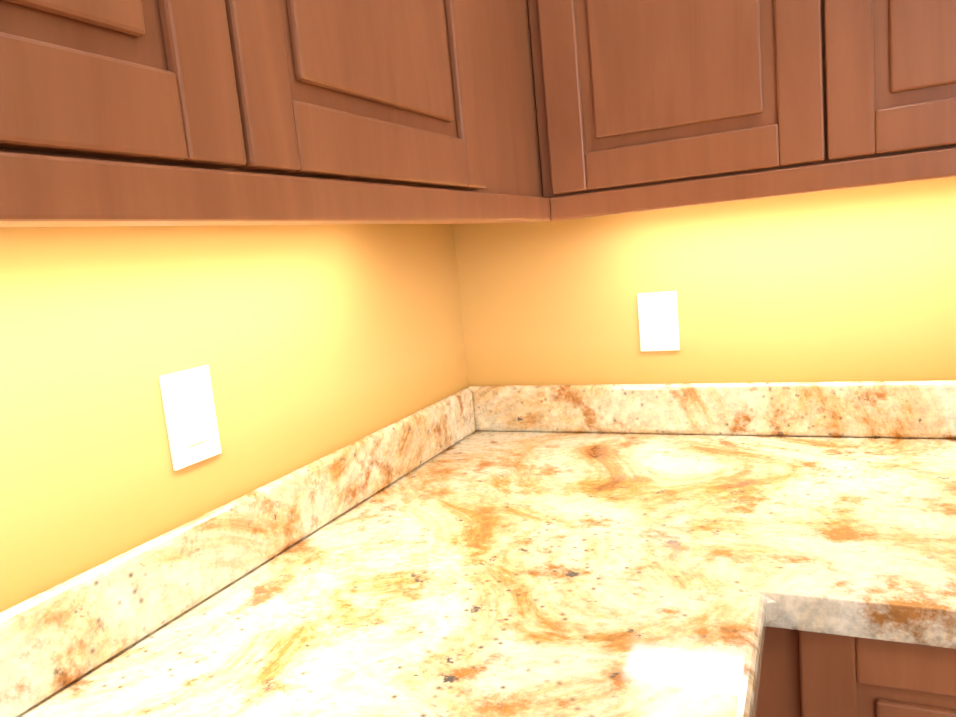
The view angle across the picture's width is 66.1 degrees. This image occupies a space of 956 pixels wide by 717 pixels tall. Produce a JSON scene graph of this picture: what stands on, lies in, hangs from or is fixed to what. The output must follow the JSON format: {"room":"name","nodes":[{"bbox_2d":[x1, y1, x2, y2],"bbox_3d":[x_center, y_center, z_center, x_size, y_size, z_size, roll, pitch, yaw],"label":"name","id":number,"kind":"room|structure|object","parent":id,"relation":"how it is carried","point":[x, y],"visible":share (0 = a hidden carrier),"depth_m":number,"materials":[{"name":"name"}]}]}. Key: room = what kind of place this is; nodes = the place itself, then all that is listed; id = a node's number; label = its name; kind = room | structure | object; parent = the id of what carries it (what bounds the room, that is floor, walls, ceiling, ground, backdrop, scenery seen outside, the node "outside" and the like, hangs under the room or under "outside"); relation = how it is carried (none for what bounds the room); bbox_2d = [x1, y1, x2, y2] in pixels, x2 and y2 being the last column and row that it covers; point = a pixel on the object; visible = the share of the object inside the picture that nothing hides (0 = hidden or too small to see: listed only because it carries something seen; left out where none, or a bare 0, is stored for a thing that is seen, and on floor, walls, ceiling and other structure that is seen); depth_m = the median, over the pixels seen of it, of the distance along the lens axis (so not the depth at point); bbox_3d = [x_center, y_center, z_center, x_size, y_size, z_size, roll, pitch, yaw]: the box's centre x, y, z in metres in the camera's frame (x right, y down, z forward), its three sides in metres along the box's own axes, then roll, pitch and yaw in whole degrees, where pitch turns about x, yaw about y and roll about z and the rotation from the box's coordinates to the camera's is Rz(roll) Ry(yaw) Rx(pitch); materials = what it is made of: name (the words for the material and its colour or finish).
{"room":"kitchen","nodes":[
{"label":"kitchen","id":0,"kind":"room"},
{"bbox_2d":[0,224,468,611],"bbox_3d":[-0.626,-0.080,0.429,0.100,2.750,2.870,-2,9,25],"label":"wall","id":1,"kind":"structure","parent":0,"point":[307,344],"depth_m":0.89,"materials":[{"name":"paint"}]},
{"bbox_2d":[0,0,331,226],"bbox_3d":[-0.444,-0.559,0.339,0.328,0.943,0.546,-2,9,25],"label":"upper cabinet","id":2,"kind":"object","parent":1,"relation":"attached to","point":[210,112],"depth_m":0.46,"materials":[{"name":"brown wood"}]},
{"bbox_2d":[159,365,221,470],"bbox_3d":[-0.348,0.071,0.893,0.007,0.114,0.075,-2,9,25],"label":"electrical outlet","id":3,"kind":"object","parent":1,"relation":"attached to","point":[190,415],"visible":1,"depth_m":0.89,"materials":[{"name":"white plastic"}]},
{"bbox_2d":[112,0,483,225],"bbox_3d":[-0.280,-0.626,0.698,0.328,0.943,0.486,-2,9,25],"label":"upper cabinet","id":4,"kind":"object","parent":1,"relation":"attached to","point":[390,73],"depth_m":0.70,"materials":[{"name":"brown wood"}]},
{"bbox_2d":[324,0,643,224],"bbox_3d":[-0.049,-0.711,1.132,0.387,0.943,0.621,-2,9,25],"label":"upper cabinet","id":5,"kind":"object","parent":1,"relation":"attached to","point":[524,59],"depth_m":1.08,"materials":[{"name":"brown wood"}]},
{"bbox_2d":[453,177,955,385],"bbox_3d":[3.469,-0.410,0.012,7.700,2.750,0.150,-2,9,25],"label":"wall","id":6,"kind":"structure","parent":0,"point":[851,284],"depth_m":1.35,"materials":[{"name":"paint"}]},
{"bbox_2d":[637,291,679,351],"bbox_3d":[0.348,-0.071,1.415,0.075,0.114,0.007,-2,9,25],"label":"electrical outlet","id":7,"kind":"object","parent":6,"relation":"attached to","point":[658,321],"visible":1,"depth_m":1.41,"materials":[{"name":"white plastic"}]},
{"bbox_2d":[580,0,891,207],"bbox_3d":[0.325,-0.744,1.118,0.459,0.943,0.328,-2,9,25],"label":"upper cabinet","id":8,"kind":"object","parent":6,"relation":"attached to","point":[688,99],"depth_m":1.00,"materials":[{"name":"brown wood"}]},
{"bbox_2d":[876,0,955,179],"bbox_3d":[0.629,-0.753,0.977,0.440,0.943,0.328,-2,9,25],"label":"upper cabinet","id":9,"kind":"object","parent":6,"relation":"attached to","point":[921,33],"depth_m":0.91,"materials":[{"name":"brown wood"}]},
{"bbox_3d":[1.596,1.729,-3.694,8.100,0.060,9.050,-2,9,25],"label":"floor","id":10,"kind":"structure","parent":0,"visible":0},
{"bbox_2d":[763,626,955,716],"bbox_3d":[0.645,0.659,1.068,0.428,0.874,0.629,-2,9,25],"label":"base cabinet","id":11,"kind":"object","parent":10,"relation":"on","point":[808,674],"depth_m":0.78,"materials":[{"name":"brown wood"}]},
{"bbox_2d":[0,468,795,716],"bbox_3d":[-0.408,0.401,-0.023,0.649,0.139,2.070,-2,9,25],"label":"countertop","id":12,"kind":"structure","parent":11,"relation":"on","point":[632,550],"depth_m":0.79,"materials":[{"name":"beige stone"}]},
{"bbox_2d":[301,380,955,648],"bbox_3d":[2.757,0.098,-0.013,6.399,0.139,0.645,-2,9,25],"label":"countertop","id":13,"kind":"structure","parent":11,"relation":"on","point":[868,468],"depth_m":1.24,"materials":[{"name":"beige stone"}]}
]}

